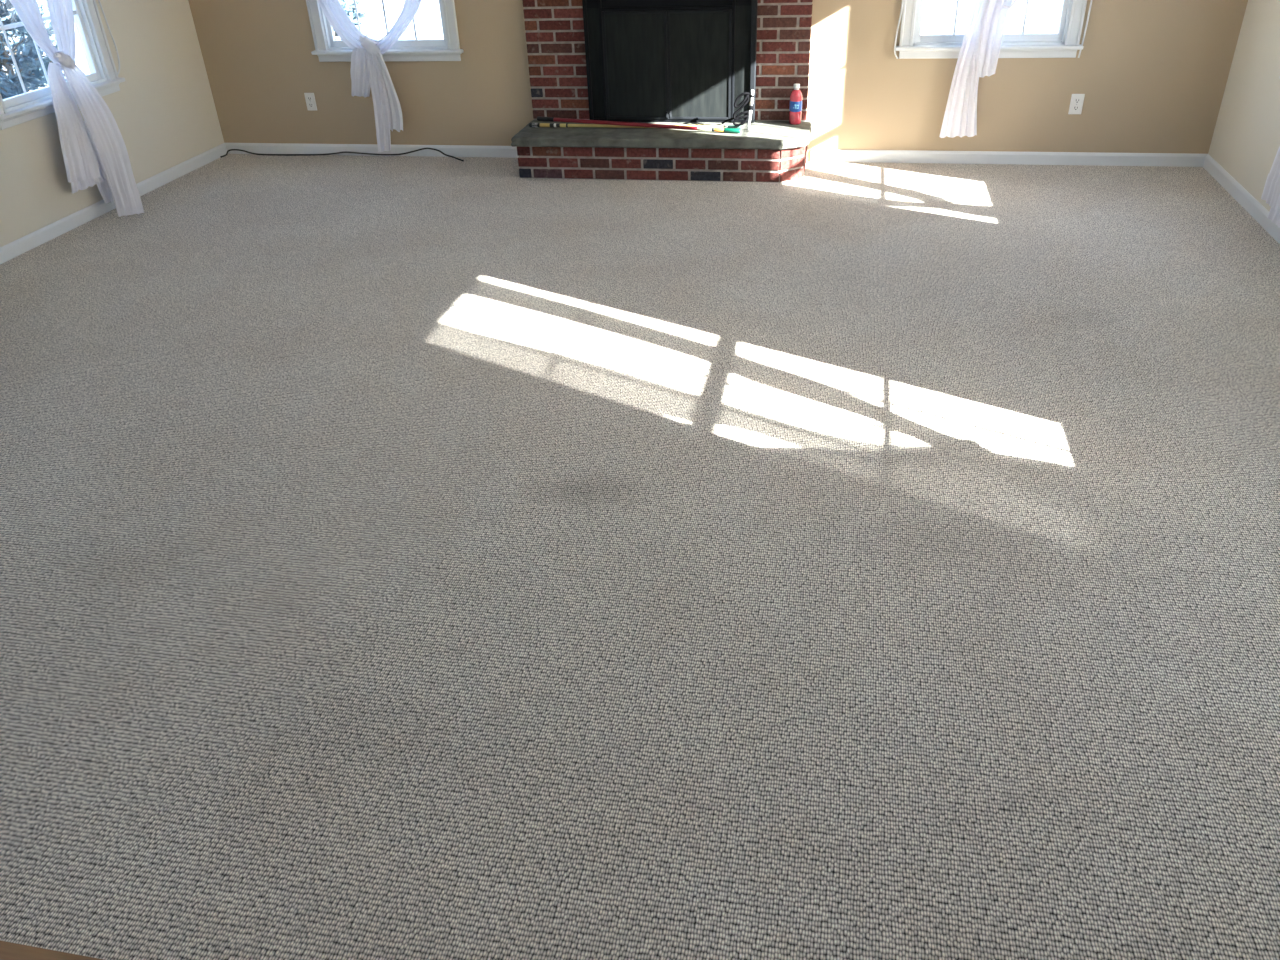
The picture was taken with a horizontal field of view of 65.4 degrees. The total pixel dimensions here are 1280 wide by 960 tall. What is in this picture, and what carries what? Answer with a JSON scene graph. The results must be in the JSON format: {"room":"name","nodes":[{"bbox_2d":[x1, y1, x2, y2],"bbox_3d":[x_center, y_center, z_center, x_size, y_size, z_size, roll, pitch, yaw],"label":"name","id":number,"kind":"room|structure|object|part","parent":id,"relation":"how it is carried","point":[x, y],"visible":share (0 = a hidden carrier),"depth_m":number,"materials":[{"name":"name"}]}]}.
{"room":"living room","nodes":[
{"label":"living room","id":0,"kind":"room"},
{"bbox_2d":[0,941,102,959],"bbox_3d":[-1.231,1.936,0.155,6.256,0.099,3.918,4,33,11],"label":"floor","id":1,"kind":"structure","parent":0,"point":[8,950],"depth_m":1.78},
{"bbox_2d":[0,0,223,246],"bbox_3d":[-3.775,-0.775,2.245,0.100,2.440,9.249,4,33,11],"label":"wall","id":2,"kind":"structure","parent":0,"point":[164,112],"depth_m":5.81,"materials":[{"name":"beige paint"}]},
{"bbox_2d":[0,0,125,129],"bbox_3d":[-3.104,-2.631,4.892,0.133,1.548,1.007,4,33,11],"label":"window","id":3,"kind":"structure","parent":2,"relation":"in","point":[27,106],"depth_m":5.40,"materials":[{"name":"white paint"}]},
{"bbox_3d":[-3.111,-2.325,5.074,0.026,0.679,0.774,4,33,11],"label":"sash","id":4,"kind":"part","parent":3,"relation":"part of","materials":[{"name":"white paint"}]},
{"bbox_3d":[-3.038,-2.015,5.256,0.050,0.020,0.980,4,33,11],"label":"sill","id":5,"kind":"part","parent":3,"relation":"part of","materials":[{"name":"white paint"}]},
{"bbox_2d":[9,0,143,216],"bbox_3d":[-2.941,-2.404,4.983,0.280,2.181,1.184,4,33,11],"label":"curtain","id":6,"kind":"object","parent":2,"relation":"hanging from","point":[94,151],"visible":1,"depth_m":5.26,"materials":[{"name":"white fabric"}]},
{"bbox_3d":[-3.071,-2.622,4.645,0.054,1.400,0.441,7,33,14],"label":"curtain panel","id":7,"kind":"part","parent":6,"relation":"part of","materials":[{"name":"white fabric"}]},
{"bbox_3d":[-2.998,-2.834,4.955,0.056,1.380,0.429,1,32,6],"label":"curtain panel","id":8,"kind":"part","parent":6,"relation":"part of","materials":[{"name":"white fabric"}]},
{"bbox_2d":[0,143,226,263],"bbox_3d":[-3.665,0.207,2.903,0.014,0.069,9.135,4,33,11],"label":"baseboard","id":9,"kind":"structure","parent":2,"relation":"attached to","point":[9,251],"depth_m":5.52,"materials":[{"name":"white paint"}]},
{"bbox_2d":[0,154,1279,959],"bbox_3d":[-0.317,-0.545,4.009,6.256,0.100,5.431,4,33,11],"label":"floor","id":10,"kind":"structure","parent":0,"point":[401,557],"depth_m":2.66,"materials":[{"name":"carpet"}]},
{"bbox_2d":[220,148,463,160],"bbox_3d":[-1.935,-2.119,6.465,1.706,0.058,0.113,4,33,11],"label":"cable","id":11,"kind":"object","parent":10,"relation":"on","point":[421,148],"visible":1,"depth_m":6.52,"materials":[{"name":"black rubber"}]},
{"bbox_2d":[511,120,811,181],"bbox_3d":[0.137,-1.944,5.868,1.705,0.240,0.503,4,33,11],"label":"raised hearth","id":12,"kind":"object","parent":10,"relation":"on","point":[770,151],"visible":0.98,"depth_m":5.69,"materials":[{"name":"red brick"}]},
{"bbox_2d":[529,123,740,128],"bbox_3d":[-0.041,-2.070,5.831,1.265,0.026,0.025,5,33,11],"label":"pole","id":13,"kind":"object","parent":12,"relation":"on","point":[530,124],"visible":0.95,"depth_m":5.87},
{"bbox_2d":[537,116,739,132],"bbox_3d":[-0.024,-2.065,5.792,1.237,0.053,0.025,8,34,16],"label":"pole","id":14,"kind":"object","parent":12,"relation":"on","point":[551,119],"visible":1,"depth_m":5.78,"materials":[{"name":"plastic"}]},
{"bbox_2d":[582,0,757,122],"bbox_3d":[0.170,-2.446,5.738,0.992,0.745,0.069,4,33,11],"label":"fireplace screen","id":15,"kind":"object","parent":12,"relation":"on","point":[710,61],"visible":0.86,"depth_m":5.74,"materials":[{"name":"black metal"}]},
{"bbox_3d":[-0.258,-2.476,5.829,0.072,0.699,0.006,4,33,11],"label":"panel","id":16,"kind":"part","parent":15,"relation":"part of","materials":[{"name":"black metal"}]},
{"bbox_3d":[-0.024,-2.405,5.800,0.374,0.588,0.014,4,33,11],"label":"door","id":17,"kind":"part","parent":15,"relation":"part of","materials":[{"name":"black glass"}]},
{"bbox_3d":[-0.023,-2.405,5.801,0.342,0.560,0.004,4,33,11],"label":"door panel","id":18,"kind":"part","parent":15,"relation":"part of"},
{"bbox_3d":[0.155,-2.699,5.580,0.940,0.090,0.008,4,33,11],"label":"header panel","id":19,"kind":"part","parent":15,"relation":"part of","materials":[{"name":"black metal"}]},
{"bbox_3d":[0.342,-2.378,5.731,0.368,0.588,0.014,4,33,11],"label":"door","id":20,"kind":"part","parent":15,"relation":"part of","materials":[{"name":"black glass"}]},
{"bbox_3d":[0.343,-2.378,5.732,0.336,0.560,0.004,4,33,11],"label":"door panel","id":21,"kind":"part","parent":15,"relation":"part of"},
{"bbox_3d":[0.584,-2.413,5.670,0.090,0.699,0.006,4,33,11],"label":"panel","id":22,"kind":"part","parent":15,"relation":"part of","materials":[{"name":"black metal"}]},
{"bbox_3d":[0.643,-2.417,5.658,0.030,0.745,0.048,4,33,11],"label":"rail","id":23,"kind":"part","parent":15,"relation":"part of","materials":[{"name":"black metal"}]},
{"bbox_2d":[722,90,753,129],"bbox_3d":[0.532,-2.116,5.684,0.235,0.218,0.090,26,42,37],"label":"cable","id":24,"kind":"object","parent":12,"relation":"on","point":[750,107],"visible":1,"depth_m":5.64,"materials":[{"name":"black rubber"}]},
{"bbox_3d":[0.624,-2.093,5.641,0.036,0.218,0.020,4,33,11],"label":"post","id":25,"kind":"part","parent":24,"relation":"part of","materials":[{"name":"silver metal"}]},
{"bbox_2d":[789,83,801,124],"bbox_3d":[0.896,-2.160,5.728,0.072,0.218,0.072,4,33,11],"label":"drink bottle","id":26,"kind":"object","parent":12,"relation":"on","point":[795,109],"visible":1,"depth_m":5.71,"materials":[{"name":"red plastic"}]},
{"bbox_2d":[188,0,1247,160],"bbox_3d":[0.156,-3.032,5.529,6.256,2.440,0.100,4,33,11],"label":"wall","id":27,"kind":"structure","parent":0,"point":[1152,75],"depth_m":5.72,"materials":[{"name":"beige paint"}]},
{"bbox_2d":[304,93,316,110],"bbox_3d":[-2.111,-2.425,6.391,0.068,0.108,0.010,4,33,11],"label":"wall outlet","id":28,"kind":"object","parent":27,"relation":"attached to","point":[309,97],"visible":1,"depth_m":6.39,"materials":[{"name":"white plastic"}]},
{"bbox_2d":[318,0,421,151],"bbox_3d":[-1.579,-3.016,5.817,1.184,2.142,0.119,4,33,11],"label":"curtain","id":29,"kind":"object","parent":27,"relation":"hanging from","point":[368,70],"visible":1,"depth_m":6.09,"materials":[{"name":"white fabric"}]},
{"bbox_3d":[-1.818,-3.268,5.715,0.460,1.550,0.046,6,33,13],"label":"curtain panel","id":30,"kind":"part","parent":29,"relation":"part of","materials":[{"name":"white fabric"}]},
{"bbox_3d":[-1.411,-3.229,5.643,0.570,1.570,0.041,3,33,9],"label":"curtain panel","id":31,"kind":"part","parent":29,"relation":"part of","materials":[{"name":"white fabric"}]},
{"bbox_2d":[224,143,518,157],"bbox_3d":[-1.711,-2.142,6.475,2.177,0.069,0.014,4,33,11],"label":"baseboard","id":32,"kind":"structure","parent":27,"relation":"attached to","point":[261,148],"depth_m":6.47,"materials":[{"name":"white paint"}]},
{"bbox_2d":[306,0,463,61],"bbox_3d":[-1.572,-3.250,5.760,0.980,1.548,0.133,4,33,11],"label":"window","id":33,"kind":"structure","parent":27,"relation":"in","point":[327,49],"depth_m":6.08,"materials":[{"name":"white paint"}]},
{"bbox_3d":[-1.555,-2.959,5.965,0.774,0.679,0.026,4,33,11],"label":"sash","id":34,"kind":"part","parent":33,"relation":"part of","materials":[{"name":"white paint"}]},
{"bbox_3d":[-1.553,-2.622,6.109,0.980,0.020,0.050,4,33,11],"label":"sill","id":35,"kind":"part","parent":33,"relation":"part of","materials":[{"name":"white paint"}]},
{"bbox_2d":[522,0,812,120],"bbox_3d":[0.121,-3.095,5.405,1.660,2.200,0.050,4,33,11],"label":"chimney breast","id":36,"kind":"object","parent":27,"relation":"attached to","point":[554,29],"visible":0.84,"depth_m":5.79,"materials":[{"name":"red brick"}]},
{"bbox_2d":[939,0,1015,137],"bbox_3d":[1.871,-2.802,5.126,1.184,2.030,0.137,4,33,11],"label":"curtain","id":37,"kind":"object","parent":27,"relation":"hanging from","point":[978,56],"visible":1,"depth_m":5.43,"materials":[{"name":"white fabric"}]},
{"bbox_2d":[894,0,1092,58],"bbox_3d":[1.882,-2.993,5.106,0.996,1.549,0.133,4,33,11],"label":"window","id":38,"kind":"structure","parent":27,"relation":"in","point":[1064,44],"depth_m":5.44,"materials":[{"name":"white paint"}]},
{"bbox_3d":[1.901,-2.365,5.455,0.980,0.020,0.050,4,33,11],"label":"sill","id":39,"kind":"part","parent":38,"relation":"part of","materials":[{"name":"white paint"}]},
{"bbox_3d":[1.899,-2.702,5.312,0.774,0.679,0.026,4,33,11],"label":"sash","id":40,"kind":"part","parent":38,"relation":"part of","materials":[{"name":"white paint"}]},
{"bbox_2d":[811,149,1207,166],"bbox_3d":[2.090,-1.860,5.756,2.179,0.069,0.014,4,33,11],"label":"baseboard","id":41,"kind":"structure","parent":27,"relation":"attached to","point":[817,155],"depth_m":5.74,"materials":[{"name":"white paint"}]},
{"bbox_2d":[1068,94,1084,113],"bbox_3d":[2.423,-2.086,5.534,0.068,0.108,0.010,4,33,11],"label":"wall outlet","id":42,"kind":"object","parent":27,"relation":"attached to","point":[1076,103],"visible":1,"depth_m":5.53,"materials":[{"name":"white plastic"}]},
{"bbox_2d":[1073,105,1078,110],"bbox_3d":[2.423,-2.068,5.542,0.033,0.029,0.004,4,33,11],"label":"socket","id":43,"kind":"object","parent":42,"relation":"attached to","point":[1075,107],"depth_m":5.54,"materials":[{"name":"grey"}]},
{"bbox_2d":[1074,98,1080,102],"bbox_3d":[2.422,-2.101,5.521,0.033,0.029,0.004,4,33,11],"label":"socket","id":44,"kind":"object","parent":42,"relation":"attached to","point":[1076,100],"depth_m":5.52,"materials":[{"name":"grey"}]},
{"bbox_2d":[1208,0,1279,210],"bbox_3d":[2.258,-0.327,1.103,0.100,2.440,9.249,4,33,11],"label":"wall","id":45,"kind":"structure","parent":0,"point":[1245,142],"depth_m":4.97,"materials":[{"name":"beige paint"}]},
{"bbox_2d":[1203,154,1279,243],"bbox_3d":[2.256,0.647,1.782,0.014,0.069,9.135,4,33,11],"label":"baseboard","id":46,"kind":"structure","parent":45,"relation":"attached to","point":[1237,191],"depth_m":4.98,"materials":[{"name":"white paint"}]},
{"bbox_2d":[1261,146,1279,227],"bbox_3d":[2.800,-2.019,3.889,0.118,2.101,1.184,4,33,11],"label":"curtain","id":47,"kind":"object","parent":45,"relation":"hanging from","point":[1271,192],"visible":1,"depth_m":4.46,"materials":[{"name":"white fabric"}]},
{"label":"outside","id":48,"kind":"structure","parent":0,"visible":0},
{"bbox_2d":[2,0,1062,87],"bbox_3d":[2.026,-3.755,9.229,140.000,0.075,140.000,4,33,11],"label":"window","id":49,"kind":"structure","parent":48,"point":[938,16],"depth_m":12.39,"materials":[{"name":"glass"}]},
{"bbox_2d":[0,0,65,98],"bbox_3d":[-4.982,-3.272,7.883,1.606,1.225,1.470,-24,38,-30],"label":"evergreen shrub","id":50,"kind":"object","parent":49,"relation":"on","point":[29,60],"visible":0.32,"depth_m":7.78,"materials":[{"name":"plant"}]},
{"bbox_2d":[0,0,86,91],"bbox_3d":[-5.764,-4.001,9.058,1.220,1.295,1.374,-20,36,-25],"label":"evergreen shrub","id":51,"kind":"object","parent":49,"relation":"on","point":[42,5],"visible":0.09,"depth_m":9.03,"materials":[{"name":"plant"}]},
{"bbox_2d":[333,0,378,39],"bbox_3d":[-2.427,-3.555,8.111,1.008,1.264,0.957,4,33,11],"label":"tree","id":52,"kind":"object","parent":49,"relation":"on","point":[349,7],"visible":0.05,"depth_m":8.00,"materials":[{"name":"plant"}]}
]}

